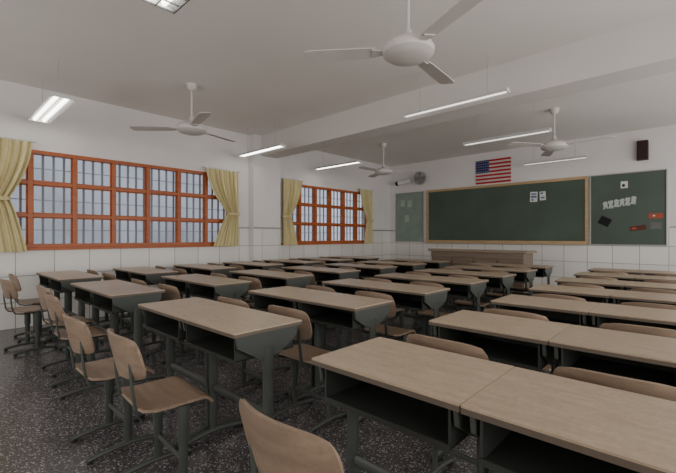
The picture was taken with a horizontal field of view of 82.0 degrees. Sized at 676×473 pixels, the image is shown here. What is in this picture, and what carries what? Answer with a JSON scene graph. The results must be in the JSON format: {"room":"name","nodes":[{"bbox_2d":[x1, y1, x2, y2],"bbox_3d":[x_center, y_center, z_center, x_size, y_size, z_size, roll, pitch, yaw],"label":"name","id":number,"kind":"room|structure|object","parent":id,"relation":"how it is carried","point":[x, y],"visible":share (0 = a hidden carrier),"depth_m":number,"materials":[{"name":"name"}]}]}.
{"room":"classroom","nodes":[
{"label":"classroom","id":0,"kind":"room"},
{"bbox_2d":[0,80,389,330],"bbox_3d":[-2.537,-0.400,7.015,0.220,3.200,11.600,0,0,43],"label":"wall","id":1,"kind":"structure","parent":0,"point":[89,128],"depth_m":6.28,"materials":[{"name":"paint"}]},
{"bbox_2d":[0,135,35,251],"bbox_3d":[-4.264,-0.535,4.892,0.150,1.470,0.740,0,0,43],"label":"curtain","id":2,"kind":"object","parent":1,"relation":"attached to","point":[15,154],"visible":1,"depth_m":4.96,"materials":[{"name":"fabric"}]},
{"bbox_2d":[10,149,360,250],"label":"window","id":3,"kind":"structure","parent":1,"relation":"in","point":[147,191],"depth_m":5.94,"materials":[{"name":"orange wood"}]},
{"bbox_2d":[204,166,240,245],"bbox_3d":[-2.137,-0.535,7.175,0.148,1.431,0.740,0,0,43],"label":"curtain","id":4,"kind":"object","parent":1,"relation":"attached to","point":[223,182],"visible":1,"depth_m":7.21,"materials":[{"name":"fabric"}]},
{"bbox_2d":[249,134,279,296],"bbox_3d":[-1.478,-0.400,7.873,0.160,3.200,0.660,0,0,43],"label":"pillar","id":5,"kind":"structure","parent":1,"relation":"attached to","point":[264,172],"depth_m":7.75,"materials":[{"name":"paint"}]},
{"bbox_2d":[281,177,303,244],"bbox_3d":[-0.991,-0.535,8.403,0.148,1.431,0.620,0,0,43],"label":"curtain","id":6,"kind":"object","parent":1,"relation":"attached to","point":[292,187],"visible":1,"depth_m":8.32,"materials":[{"name":"fabric"}]},
{"bbox_2d":[282,185,366,244],"bbox_3d":[-0.234,-0.487,9.434,0.250,1.345,3.000,0,0,43],"label":"window","id":7,"kind":"structure","parent":1,"relation":"in","point":[355,208],"depth_m":9.41,"materials":[{"name":"orange wood"}]},
{"bbox_2d":[358,188,373,242],"bbox_3d":[0.721,-0.535,10.239,0.148,1.430,0.600,0,0,43],"label":"curtain","id":8,"kind":"object","parent":1,"relation":"attached to","point":[366,195],"visible":1,"depth_m":10.25,"materials":[{"name":"fabric"}]},
{"bbox_2d":[261,13,675,158],"bbox_3d":[1.830,-1.800,4.843,9.130,0.400,0.380,0,0,43],"label":"beam","id":9,"kind":"structure","parent":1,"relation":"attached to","point":[648,48],"depth_m":4.45,"materials":[{"name":"paint"}]},
{"bbox_2d":[0,297,559,472],"bbox_3d":[0.882,1.275,3.827,9.730,0.150,12.200,0,0,43],"label":"floor","id":10,"kind":"structure","parent":0,"point":[37,427],"depth_m":2.50,"materials":[{"name":"stone"}]},
{"bbox_2d":[0,279,57,356],"bbox_3d":[-3.276,0.814,4.097,0.389,0.771,0.441,0,0,36],"label":"chair","id":11,"kind":"object","parent":10,"relation":"on","point":[9,290],"visible":0.96,"depth_m":4.03,"materials":[{"name":"paint"}]},
{"bbox_2d":[8,274,53,342],"bbox_3d":[-3.626,0.814,4.615,0.389,0.771,0.441,0,0,45],"label":"chair","id":12,"kind":"object","parent":10,"relation":"on","point":[34,301],"visible":0.63,"depth_m":4.54,"materials":[{"name":"paint"}]},
{"bbox_2d":[36,270,85,340],"bbox_3d":[-3.426,0.825,4.829,0.584,0.750,0.428,0,0,43],"label":"school desk","id":13,"kind":"object","parent":10,"relation":"on","point":[44,281],"visible":0.29,"depth_m":4.86,"materials":[{"name":"wood"}]},
{"bbox_2d":[36,285,96,377],"bbox_3d":[-2.462,0.814,3.529,0.389,0.771,0.441,0,0,41],"label":"chair","id":14,"kind":"object","parent":10,"relation":"on","point":[40,290],"visible":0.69,"depth_m":3.47,"materials":[{"name":"paint"}]},
{"bbox_2d":[47,273,103,350],"bbox_3d":[-2.996,0.825,4.431,0.584,0.750,0.428,0,0,43],"label":"school desk","id":15,"kind":"object","parent":10,"relation":"on","point":[59,283],"visible":0.62,"depth_m":4.34,"materials":[{"name":"wood"}]},
{"bbox_2d":[44,292,115,399],"bbox_3d":[-2.055,0.814,3.081,0.389,0.771,0.441,0,0,45],"label":"chair","id":16,"kind":"object","parent":10,"relation":"on","point":[55,309],"visible":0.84,"depth_m":2.98,"materials":[{"name":"paint"}]},
{"bbox_2d":[70,280,135,360],"bbox_3d":[-2.234,0.825,3.717,0.584,0.750,0.428,0,0,43],"label":"school desk","id":17,"kind":"object","parent":10,"relation":"on","point":[82,294],"visible":0.3,"depth_m":3.76,"materials":[{"name":"wood"}]},
{"bbox_2d":[87,269,128,327],"bbox_3d":[-3.106,0.814,5.219,0.389,0.771,0.441,0,0,43],"label":"chair","id":18,"kind":"object","parent":10,"relation":"on","point":[88,270],"visible":0.12,"depth_m":5.22,"materials":[{"name":"paint"}]},
{"bbox_2d":[62,313,154,464],"bbox_3d":[-1.332,0.814,2.264,0.389,0.771,0.441,0,0,43],"label":"chair","id":19,"kind":"object","parent":10,"relation":"on","point":[81,342],"visible":0.77,"depth_m":2.18,"materials":[{"name":"paint"}]},
{"bbox_2d":[102,272,146,335],"bbox_3d":[-2.638,0.814,4.777,0.389,0.771,0.441,0,0,40],"label":"chair","id":20,"kind":"object","parent":10,"relation":"on","point":[107,276],"visible":0.23,"depth_m":4.70,"materials":[{"name":"paint"}]},
{"bbox_2d":[88,284,164,392],"bbox_3d":[-1.807,0.825,3.316,0.584,0.750,0.428,0,0,43],"label":"school desk","id":21,"kind":"object","parent":10,"relation":"on","point":[114,300],"visible":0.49,"depth_m":3.17,"materials":[{"name":"wood"}]},
{"bbox_2d":[113,267,157,326],"bbox_3d":[-2.838,0.825,5.470,0.584,0.750,0.428,0,0,43],"label":"school desk","id":22,"kind":"object","parent":10,"relation":"on","point":[122,274],"visible":0.34,"depth_m":5.48,"materials":[{"name":"wood"}]},
{"bbox_2d":[127,269,178,334],"bbox_3d":[-2.413,0.825,5.069,0.584,0.750,0.428,0,0,43],"label":"school desk","id":23,"kind":"object","parent":10,"relation":"on","point":[150,276],"visible":0.47,"depth_m":4.91,"materials":[{"name":"wood"}]},
{"bbox_2d":[131,278,178,356],"bbox_3d":[-1.932,0.814,4.106,0.389,0.771,0.441,0,0,44],"label":"chair","id":24,"kind":"object","parent":10,"relation":"on","point":[153,334],"visible":0.16,"depth_m":4.02,"materials":[{"name":"paint"}]},
{"bbox_2d":[107,328,217,472],"bbox_3d":[-0.864,0.814,1.889,0.441,0.771,0.389,0,0,-44],"label":"chair","id":25,"kind":"object","parent":10,"relation":"on","point":[155,397],"visible":1,"depth_m":1.81,"materials":[{"name":"paint"}]},
{"bbox_2d":[158,283,204,367],"bbox_3d":[-1.445,0.814,3.672,0.389,0.771,0.441,0,0,42],"label":"chair","id":26,"kind":"object","parent":10,"relation":"on","point":[171,292],"visible":0.3,"depth_m":3.54,"materials":[{"name":"paint"}]},
{"bbox_2d":[161,274,216,352],"bbox_3d":[-1.648,0.825,4.360,0.584,0.750,0.428,0,0,43],"label":"school desk","id":27,"kind":"object","parent":10,"relation":"on","point":[178,281],"visible":0.3,"depth_m":4.38,"materials":[{"name":"wood"}]},
{"bbox_2d":[138,297,240,448],"bbox_3d":[-0.976,0.825,2.544,0.584,0.750,0.428,0,0,43],"label":"school desk","id":28,"kind":"object","parent":10,"relation":"on","point":[161,317],"visible":0.51,"depth_m":2.50,"materials":[{"name":"wood"}]},
{"bbox_2d":[173,264,213,297],"bbox_3d":[-2.251,0.825,6.112,0.584,0.750,0.428,0,0,43],"label":"school desk","id":29,"kind":"object","parent":10,"relation":"on","point":[187,267],"visible":0.14,"depth_m":6.08,"materials":[{"name":"wood"}]},
{"bbox_2d":[191,265,236,277],"bbox_3d":[-1.825,0.825,5.711,0.584,0.750,0.428,0,0,43],"label":"school desk","id":30,"kind":"object","parent":10,"relation":"on","point":[205,270],"visible":0.3,"depth_m":5.65,"materials":[{"name":"wood"}]},
{"bbox_2d":[185,277,251,361],"bbox_3d":[-1.220,0.825,3.960,0.584,0.750,0.428,0,0,43],"label":"school desk","id":31,"kind":"object","parent":10,"relation":"on","point":[207,288],"visible":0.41,"depth_m":3.86,"materials":[{"name":"wood"}]},
{"bbox_2d":[177,307,301,472],"bbox_3d":[-0.548,0.825,2.144,0.584,0.750,0.428,0,0,43],"label":"school desk","id":32,"kind":"object","parent":10,"relation":"on","point":[238,334],"visible":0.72,"depth_m":2.05,"materials":[{"name":"wood"}]},
{"bbox_2d":[239,276,261,308],"bbox_3d":[-0.858,0.814,4.333,0.389,0.771,0.441,0,0,40],"label":"chair","id":33,"kind":"object","parent":10,"relation":"on","point":[256,284],"visible":0.21,"depth_m":4.13,"materials":[{"name":"paint"}]},
{"bbox_2d":[217,296,288,403],"bbox_3d":[-0.648,0.814,2.894,0.389,0.771,0.441,0,0,41],"label":"chair","id":34,"kind":"object","parent":10,"relation":"on","point":[244,370],"visible":0.16,"depth_m":2.92,"materials":[{"name":"paint"}]},
{"bbox_2d":[229,269,279,307],"bbox_3d":[-1.062,0.825,5.003,0.584,0.750,0.428,0,0,43],"label":"school desk","id":35,"kind":"object","parent":10,"relation":"on","point":[248,273],"visible":0.2,"depth_m":5.00,"materials":[{"name":"wood"}]},
{"bbox_2d":[242,263,283,301],"bbox_3d":[-1.233,0.825,6.358,0.584,0.750,0.428,0,0,43],"label":"school desk","id":36,"kind":"object","parent":10,"relation":"on","point":[249,266],"visible":0.27,"depth_m":6.25,"materials":[{"name":"wood"}]},
{"bbox_2d":[255,272,313,341],"bbox_3d":[-0.636,0.825,4.601,0.584,0.750,0.428,0,0,43],"label":"school desk","id":37,"kind":"object","parent":10,"relation":"on","point":[277,279],"visible":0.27,"depth_m":4.53,"materials":[{"name":"wood"}]},
{"bbox_2d":[248,286,331,399],"bbox_3d":[-0.391,0.825,3.188,0.584,0.750,0.428,0,0,43],"label":"school desk","id":38,"kind":"object","parent":10,"relation":"on","point":[284,296],"visible":0.52,"depth_m":3.18,"materials":[{"name":"wood"}]},
{"bbox_2d":[239,399,343,472],"bbox_3d":[-0.029,0.814,1.083,0.389,0.771,0.441,0,0,43],"label":"chair","id":39,"kind":"object","parent":10,"relation":"on","point":[275,446],"visible":1,"depth_m":0.90,"materials":[{"name":"brown wood"}]},
{"bbox_2d":[283,260,321,266],"bbox_3d":[-0.649,0.825,6.996,0.584,0.750,0.428,0,0,43],"label":"school desk","id":40,"kind":"object","parent":10,"relation":"on","point":[298,262],"visible":0.27,"depth_m":7.00,"materials":[{"name":"wood"}]},
{"bbox_2d":[281,266,325,285],"bbox_3d":[-0.476,0.825,5.646,0.584,0.750,0.428,0,0,43],"label":"school desk","id":41,"kind":"object","parent":10,"relation":"on","point":[291,269],"visible":0.19,"depth_m":5.65,"materials":[{"name":"wood"}]},
{"bbox_2d":[268,305,346,432],"bbox_3d":[-0.210,0.814,2.543,0.389,0.771,0.441,0,0,42],"label":"chair","id":42,"kind":"object","parent":10,"relation":"on","point":[302,352],"visible":0.59,"depth_m":2.48,"materials":[{"name":"paint"}]},
{"bbox_2d":[305,285,350,367],"bbox_3d":[-0.050,0.814,3.563,0.389,0.771,0.441,0,0,43],"label":"chair","id":43,"kind":"object","parent":10,"relation":"on","point":[315,287],"visible":0.13,"depth_m":3.48,"materials":[{"name":"paint"}]},
{"bbox_2d":[308,268,360,330],"bbox_3d":[-0.050,0.825,5.245,0.584,0.750,0.428,0,0,43],"label":"school desk","id":44,"kind":"object","parent":10,"relation":"on","point":[323,274],"visible":0.33,"depth_m":5.22,"materials":[{"name":"wood"}]},
{"bbox_2d":[317,258,352,263],"bbox_3d":[-0.061,0.825,7.638,0.584,0.750,0.428,0,0,43],"label":"school desk","id":45,"kind":"object","parent":10,"relation":"on","point":[331,260],"visible":0.22,"depth_m":7.61,"materials":[{"name":"wood"}]},
{"bbox_2d":[294,292,393,420],"bbox_3d":[0.037,0.825,2.790,0.584,0.750,0.428,0,0,43],"label":"school desk","id":46,"kind":"object","parent":10,"relation":"on","point":[350,312],"visible":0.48,"depth_m":2.73,"materials":[{"name":"wood"}]},
{"bbox_2d":[323,263,366,267],"bbox_3d":[0.110,0.825,6.289,0.584,0.750,0.428,0,0,43],"label":"school desk","id":47,"kind":"object","parent":10,"relation":"on","point":[333,265],"visible":0.17,"depth_m":6.25,"materials":[{"name":"wood"}]},
{"bbox_2d":[322,278,391,350],"bbox_3d":[0.193,0.825,3.833,0.584,0.750,0.428,0,0,43],"label":"school desk","id":48,"kind":"object","parent":10,"relation":"on","point":[345,286],"visible":0.26,"depth_m":3.89,"materials":[{"name":"wood"}]},
{"bbox_2d":[346,257,379,279],"bbox_3d":[0.525,0.825,8.278,0.584,0.750,0.428,0,0,43],"label":"school desk","id":49,"kind":"object","parent":10,"relation":"on","point":[356,259],"visible":0.19,"depth_m":8.22,"materials":[{"name":"wood"}]},
{"bbox_2d":[350,265,396,316],"bbox_3d":[0.536,0.825,5.888,0.584,0.750,0.428,0,0,43],"label":"school desk","id":50,"kind":"object","parent":10,"relation":"on","point":[368,271],"visible":0.32,"depth_m":5.83,"materials":[{"name":"wood"}]},
{"bbox_2d":[355,291,415,341],"bbox_3d":[0.387,0.814,3.184,0.389,0.771,0.441,0,0,42],"label":"chair","id":51,"kind":"object","parent":10,"relation":"on","point":[389,331],"visible":0.47,"depth_m":3.05,"materials":[{"name":"paint"}]},
{"bbox_2d":[364,278,409,341],"bbox_3d":[0.523,0.814,4.182,0.389,0.771,0.441,0,0,42],"label":"chair","id":52,"kind":"object","parent":10,"relation":"on","point":[400,311],"visible":0.16,"depth_m":4.09,"materials":[{"name":"paint"}]},
{"bbox_2d":[374,273,433,336],"bbox_3d":[0.778,0.825,4.477,0.584,0.750,0.428,0,0,43],"label":"school desk","id":53,"kind":"object","parent":10,"relation":"on","point":[403,278],"visible":0.2,"depth_m":4.44,"materials":[{"name":"wood"}]},
{"bbox_2d":[384,262,426,311],"bbox_3d":[1.125,0.825,6.534,0.584,0.750,0.428,0,0,43],"label":"school desk","id":54,"kind":"object","parent":10,"relation":"on","point":[402,267],"visible":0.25,"depth_m":6.48,"materials":[{"name":"wood"}]},
{"bbox_2d":[368,283,449,339],"bbox_3d":[0.623,0.825,3.436,0.584,0.750,0.428,0,0,43],"label":"school desk","id":55,"kind":"object","parent":10,"relation":"on","point":[422,298],"visible":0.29,"depth_m":3.34,"materials":[{"name":"wood"}]},
{"bbox_2d":[311,337,513,472],"bbox_3d":[0.257,0.825,1.395,0.584,0.750,0.428,0,0,43],"label":"school desk","id":56,"kind":"object","parent":10,"relation":"on","point":[419,392],"visible":0.85,"depth_m":1.34,"materials":[{"name":"laminate"}]},
{"bbox_2d":[410,281,450,334],"bbox_3d":[0.957,0.814,3.834,0.389,0.771,0.441,0,0,44],"label":"chair","id":57,"kind":"object","parent":10,"relation":"on","point":[427,313],"visible":0.33,"depth_m":3.81,"materials":[{"name":"paint"}]},
{"bbox_2d":[414,260,450,301],"bbox_3d":[1.713,0.825,7.179,0.584,0.750,0.428,0,0,43],"label":"school desk","id":58,"kind":"object","parent":10,"relation":"on","point":[431,264],"visible":0.3,"depth_m":7.10,"materials":[{"name":"wood"}]},
{"bbox_2d":[414,269,465,325],"bbox_3d":[1.363,0.825,5.122,0.584,0.750,0.428,0,0,43],"label":"school desk","id":59,"kind":"object","parent":10,"relation":"on","point":[434,272],"visible":0.27,"depth_m":5.05,"materials":[{"name":"wood"}]},
{"bbox_2d":[406,334,491,472],"bbox_3d":[0.567,0.814,1.793,0.389,0.771,0.441,0,0,43],"label":"chair","id":60,"kind":"object","parent":10,"relation":"on","point":[417,339],"visible":0.15,"depth_m":1.68,"materials":[{"name":"paint"}]},
{"bbox_2d":[418,276,488,336],"bbox_3d":[1.208,0.825,4.081,0.584,0.750,0.428,0,0,43],"label":"school desk","id":61,"kind":"object","parent":10,"relation":"on","point":[467,288],"visible":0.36,"depth_m":3.98,"materials":[{"name":"wood"}]},
{"bbox_2d":[445,265,491,312],"bbox_3d":[1.947,0.825,5.766,0.584,0.750,0.428,0,0,43],"label":"school desk","id":62,"kind":"object","parent":10,"relation":"on","point":[463,267],"visible":0.24,"depth_m":5.66,"materials":[{"name":"wood"}]},
{"bbox_2d":[448,275,489,311],"bbox_3d":[1.503,0.814,4.458,0.389,0.771,0.441,0,0,41],"label":"chair","id":63,"kind":"object","parent":10,"relation":"on","point":[457,303],"visible":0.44,"depth_m":4.41,"materials":[{"name":"paint"}]},
{"bbox_2d":[428,248,536,296],"bbox_3d":[2.782,0.723,7.661,1.940,0.955,0.600,0,0,43],"label":"desk","id":64,"kind":"object","parent":10,"relation":"on","point":[465,257],"visible":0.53,"depth_m":7.31,"materials":[{"name":"brown wood"}]},
{"bbox_2d":[455,271,515,311],"bbox_3d":[1.788,0.825,4.721,0.584,0.750,0.428,0,0,43],"label":"school desk","id":65,"kind":"object","parent":10,"relation":"on","point":[499,281],"visible":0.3,"depth_m":4.61,"materials":[{"name":"wood"}]},
{"bbox_2d":[469,262,510,293],"bbox_3d":[2.532,0.825,6.411,0.584,0.750,0.428,0,0,43],"label":"school desk","id":66,"kind":"object","parent":10,"relation":"on","point":[502,265],"visible":0.12,"depth_m":6.31,"materials":[{"name":"wood"}]},
{"bbox_2d":[481,270,507,308],"bbox_3d":[2.109,0.814,5.087,0.389,0.771,0.441,0,0,43],"label":"chair","id":67,"kind":"object","parent":10,"relation":"on","point":[488,295],"visible":0.35,"depth_m":5.05,"materials":[{"name":"paint"}]},
{"bbox_2d":[429,310,570,461],"bbox_3d":[0.841,0.825,2.039,0.584,0.750,0.428,0,0,43],"label":"school desk","id":68,"kind":"object","parent":10,"relation":"on","point":[519,342],"visible":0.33,"depth_m":1.99,"materials":[{"name":"wood"}]},
{"bbox_2d":[483,267,537,308],"bbox_3d":[2.377,0.825,5.369,0.584,0.750,0.428,0,0,43],"label":"school desk","id":69,"kind":"object","parent":10,"relation":"on","point":[522,275],"visible":0.29,"depth_m":5.25,"materials":[{"name":"wood"}]},
{"bbox_2d":[483,309,550,371],"bbox_3d":[1.148,0.814,2.414,0.389,0.771,0.441,0,0,42],"label":"chair","id":70,"kind":"object","parent":10,"relation":"on","point":[547,367],"visible":0.1,"depth_m":2.23,"materials":[{"name":"paint"}]},
{"bbox_2d":[504,266,530,294],"bbox_3d":[2.698,0.814,5.744,0.389,0.771,0.441,0,0,40],"label":"chair","id":71,"kind":"object","parent":10,"relation":"on","point":[522,289],"visible":0.28,"depth_m":5.65,"materials":[{"name":"paint"}]},
{"bbox_2d":[505,264,553,295],"bbox_3d":[2.958,0.825,6.010,0.584,0.750,0.428,0,0,43],"label":"school desk","id":72,"kind":"object","parent":10,"relation":"on","point":[543,271],"visible":0.31,"depth_m":5.89,"materials":[{"name":"wood"}]},
{"bbox_2d":[491,294,599,366],"bbox_3d":[1.426,0.825,2.684,0.584,0.750,0.428,0,0,43],"label":"school desk","id":73,"kind":"object","parent":10,"relation":"on","point":[573,312],"visible":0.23,"depth_m":2.68,"materials":[{"name":"wood"}]},
{"bbox_2d":[532,293,585,372],"bbox_3d":[1.762,0.814,3.026,0.389,0.771,0.441,0,0,44],"label":"chair","id":74,"kind":"object","parent":10,"relation":"on","point":[556,296],"visible":0.06,"depth_m":2.86,"materials":[{"name":"paint"}]},
{"bbox_2d":[461,367,675,472],"bbox_3d":[0.682,0.825,0.993,0.584,0.750,0.428,0,0,43],"label":"school desk","id":75,"kind":"object","parent":10,"relation":"on","point":[525,420],"visible":1,"depth_m":1.00,"materials":[{"name":"wood"}]},
{"bbox_2d":[529,284,617,303],"bbox_3d":[2.010,0.825,3.328,0.584,0.750,0.428,0,0,43],"label":"school desk","id":76,"kind":"object","parent":10,"relation":"on","point":[598,295],"visible":0.22,"depth_m":3.30,"materials":[{"name":"wood"}]},
{"bbox_2d":[559,283,604,288],"bbox_3d":[2.338,0.814,3.688,0.389,0.771,0.441,0,0,42],"label":"chair","id":77,"kind":"object","parent":10,"relation":"on","point":[562,284],"visible":0.06,"depth_m":3.52,"materials":[{"name":"paint"}]},
{"bbox_2d":[555,277,629,289],"bbox_3d":[2.595,0.825,3.973,0.584,0.750,0.428,0,0,43],"label":"school desk","id":78,"kind":"object","parent":10,"relation":"on","point":[607,284],"visible":0.17,"depth_m":3.89,"materials":[{"name":"wood"}]},
{"bbox_2d":[574,272,637,280],"bbox_3d":[3.179,0.825,4.617,0.584,0.750,0.428,0,0,43],"label":"school desk","id":79,"kind":"object","parent":10,"relation":"on","point":[623,277],"visible":0.23,"depth_m":4.59,"materials":[{"name":"wood"}]},
{"bbox_2d":[549,325,675,386],"bbox_3d":[1.267,0.825,1.638,0.584,0.750,0.428,0,0,43],"label":"school desk","id":80,"kind":"object","parent":10,"relation":"on","point":[651,358],"visible":0.5,"depth_m":1.68,"materials":[{"name":"wood"}]},
{"bbox_2d":[552,367,675,401],"bbox_3d":[0.999,0.814,1.357,0.389,0.771,0.441,0,0,41],"label":"chair","id":81,"kind":"object","parent":10,"relation":"on","point":[653,389],"visible":0.13,"depth_m":1.19,"materials":[{"name":"paint"}]},
{"bbox_2d":[588,268,644,274],"bbox_3d":[3.764,0.825,5.261,0.584,0.750,0.428,0,0,43],"label":"school desk","id":82,"kind":"object","parent":10,"relation":"on","point":[629,271],"visible":0.15,"depth_m":5.15,"materials":[{"name":"wood"}]},
{"bbox_2d":[588,303,675,329],"bbox_3d":[1.856,0.825,2.287,0.584,0.750,0.428,0,0,43],"label":"school desk","id":83,"kind":"object","parent":10,"relation":"on","point":[603,312],"visible":0.3,"depth_m":2.33,"materials":[{"name":"wood"}]},
{"bbox_2d":[599,323,675,337],"bbox_3d":[1.604,0.814,2.025,0.389,0.771,0.441,0,0,40],"label":"chair","id":84,"kind":"object","parent":10,"relation":"on","point":[647,330],"visible":0.1,"depth_m":1.87,"materials":[{"name":"paint"}]},
{"bbox_2d":[610,290,675,305],"bbox_3d":[2.436,0.825,2.927,0.584,0.750,0.428,0,0,43],"label":"school desk","id":85,"kind":"object","parent":10,"relation":"on","point":[620,296],"visible":0.24,"depth_m":2.97,"materials":[{"name":"wood"}]},
{"bbox_2d":[620,302,675,309],"bbox_3d":[2.163,0.814,2.652,0.389,0.771,0.441,0,0,41],"label":"chair","id":86,"kind":"object","parent":10,"relation":"on","point":[640,304],"visible":0.1,"depth_m":2.50,"materials":[{"name":"paint"}]},
{"bbox_2d":[625,281,675,290],"bbox_3d":[3.022,0.825,3.573,0.584,0.750,0.428,0,0,43],"label":"school desk","id":87,"kind":"object","parent":10,"relation":"on","point":[632,284],"visible":0.22,"depth_m":3.57,"materials":[{"name":"wood"}]},
{"bbox_2d":[629,288,675,293],"bbox_3d":[2.749,0.814,3.328,0.441,0.771,0.389,0,0,-44],"label":"chair","id":88,"kind":"object","parent":10,"relation":"on","point":[632,289],"visible":0.16,"depth_m":3.18,"materials":[{"name":"paint"}]},
{"bbox_2d":[635,275,675,281],"bbox_3d":[3.606,0.825,4.217,0.584,0.750,0.428,0,0,43],"label":"school desk","id":89,"kind":"object","parent":10,"relation":"on","point":[640,278],"visible":0.28,"depth_m":4.27,"materials":[{"name":"wood"}]},
{"bbox_2d":[642,270,675,275],"bbox_3d":[4.192,0.825,4.863,0.584,0.750,0.428,0,0,43],"label":"school desk","id":90,"kind":"object","parent":10,"relation":"on","point":[646,272],"visible":0.22,"depth_m":4.87,"materials":[{"name":"wood"}]},
{"bbox_2d":[0,0,675,166],"bbox_3d":[0.882,-2.075,3.827,9.730,0.150,12.200,0,0,43],"label":"ceiling","id":91,"kind":"structure","parent":0,"point":[249,67],"depth_m":4.42,"materials":[{"name":"paint"}]},
{"bbox_2d":[27,58,75,122],"bbox_3d":[-3.431,-1.748,4.635,1.270,0.504,0.240,0,0,43],"label":"lamp","id":92,"kind":"object","parent":91,"relation":"hanging from","point":[54,105],"visible":1,"depth_m":4.55,"materials":[{"name":"paint"}]},
{"bbox_2d":[143,0,189,13],"bbox_3d":[-0.769,-1.756,2.152,1.190,0.488,0.250,0,0,43],"label":"lamp","id":93,"kind":"object","parent":91,"relation":"hanging from","point":[172,6],"visible":1,"depth_m":2.56,"materials":[{"name":"paint"}]},
{"bbox_2d":[129,82,235,141],"bbox_3d":[-1.799,-1.671,5.124,1.362,0.658,1.361,0,0,43],"label":"ceiling fan","id":94,"kind":"object","parent":91,"relation":"hanging from","point":[193,126],"visible":1,"depth_m":5.06,"materials":[{"name":"metal"}]},
{"bbox_2d":[238,143,285,156],"bbox_3d":[-1.365,-1.748,6.879,1.230,0.504,0.140,0,0,43],"label":"lamp","id":95,"kind":"object","parent":91,"relation":"hanging from","point":[281,145],"visible":1,"depth_m":6.82,"materials":[{"name":"paint"}]},
{"bbox_2d":[314,160,361,169],"bbox_3d":[-0.021,-1.748,8.292,1.270,0.504,0.120,0,0,43],"label":"lamp","id":96,"kind":"object","parent":91,"relation":"hanging from","point":[355,161],"visible":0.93,"depth_m":8.23,"materials":[{"name":"paint"}]},
{"bbox_2d":[358,143,418,177],"bbox_3d":[0.864,-1.661,8.257,1.410,0.678,1.235,0,0,43],"label":"ceiling fan","id":97,"kind":"object","parent":91,"relation":"hanging from","point":[383,170],"visible":1,"depth_m":8.26,"materials":[{"name":"metal"}]},
{"bbox_2d":[304,0,481,83],"bbox_3d":[0.651,-1.661,3.006,1.402,0.678,1.287,0,0,43],"label":"ceiling fan","id":98,"kind":"object","parent":91,"relation":"hanging from","point":[409,48],"visible":1,"depth_m":2.88,"materials":[{"name":"metal"}]},
{"bbox_2d":[403,50,509,117],"bbox_3d":[1.302,-1.748,4.460,1.270,0.504,0.090,0,0,43],"label":"lamp","id":99,"kind":"object","parent":91,"relation":"hanging from","point":[506,90],"visible":1,"depth_m":4.36,"materials":[{"name":"paint"}]},
{"bbox_2d":[463,115,551,145],"bbox_3d":[2.551,-1.748,5.962,1.290,0.504,0.100,0,0,43],"label":"lamp","id":100,"kind":"object","parent":91,"relation":"hanging from","point":[545,130],"visible":0.91,"depth_m":5.92,"materials":[{"name":"paint"}]},
{"bbox_2d":[523,134,587,165],"bbox_3d":[4.377,-1.758,7.883,1.160,0.484,0.100,0,0,43],"label":"lamp","id":101,"kind":"object","parent":91,"relation":"hanging from","point":[583,156],"visible":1,"depth_m":7.79,"materials":[{"name":"paint"}]},
{"bbox_2d":[508,108,614,155],"bbox_3d":[3.522,-1.671,6.028,1.284,0.658,1.404,0,0,43],"label":"ceiling fan","id":102,"kind":"object","parent":91,"relation":"hanging from","point":[549,147],"visible":1,"depth_m":6.01,"materials":[{"name":"metal"}]},
{"bbox_2d":[390,125,675,286],"bbox_3d":[4.898,-0.400,8.149,9.550,3.200,0.200,0,0,43],"label":"wall","id":103,"kind":"structure","parent":0,"point":[617,154],"depth_m":8.08,"materials":[{"name":"paint"}]},
{"bbox_2d":[395,191,423,241],"bbox_3d":[1.968,-0.535,10.717,0.900,1.350,0.040,0,0,43],"label":"notice board","id":104,"kind":"object","parent":103,"relation":"attached to","point":[413,230],"visible":1,"depth_m":10.69,"materials":[{"name":"metal"}]},
{"bbox_2d":[414,171,425,184],"bbox_3d":[2.216,-1.540,10.323,0.354,0.354,0.278,0,0,43],"label":"wall fan","id":105,"kind":"object","parent":103,"relation":"attached to","point":[420,178],"visible":1,"depth_m":10.24,"materials":[{"name":"metal"}]},
{"bbox_2d":[476,157,510,184],"bbox_3d":[3.646,-1.540,9.167,0.830,0.560,0.012,0,0,43],"label":"flag","id":106,"kind":"object","parent":103,"relation":"attached to","point":[498,170],"visible":1,"depth_m":9.15,"materials":[{"name":"fabric"}]},
{"bbox_2d":[425,176,587,244],"bbox_3d":[3.679,-0.529,9.070,3.670,1.382,0.115,0,0,43],"label":"chalkboard","id":107,"kind":"object","parent":103,"relation":"attached to","point":[505,213],"visible":1,"depth_m":8.86,"materials":[{"name":"green wood"}]},
{"bbox_2d":[425,241,587,244],"bbox_3d":[3.679,0.146,9.070,3.640,0.032,0.115,0,0,43],"label":"chalk tray","id":108,"kind":"object","parent":107,"relation":"on","point":[497,242],"depth_m":8.67,"materials":[{"name":"brown wood"}]},
{"bbox_2d":[590,169,666,245],"bbox_3d":[5.504,-0.525,7.420,1.190,1.390,0.040,0,0,43],"label":"notice board","id":109,"kind":"object","parent":103,"relation":"attached to","point":[649,187],"depth_m":7.37,"materials":[{"name":"metal"}]},
{"bbox_2d":[637,140,648,160],"bbox_3d":[5.660,-1.600,7.228,0.170,0.360,0.108,0,0,43],"label":"wall speaker","id":110,"kind":"object","parent":103,"relation":"attached to","point":[643,145],"visible":1,"depth_m":7.19,"materials":[{"name":"brown wood"}]},
{"bbox_2d":[638,141,646,158],"bbox_3d":[5.626,-1.600,7.191,0.140,0.320,0.008,0,0,43],"label":"speaker grille","id":111,"kind":"object","parent":110,"relation":"attached to","point":[642,145],"depth_m":7.19,"materials":[{"name":"fabric"}]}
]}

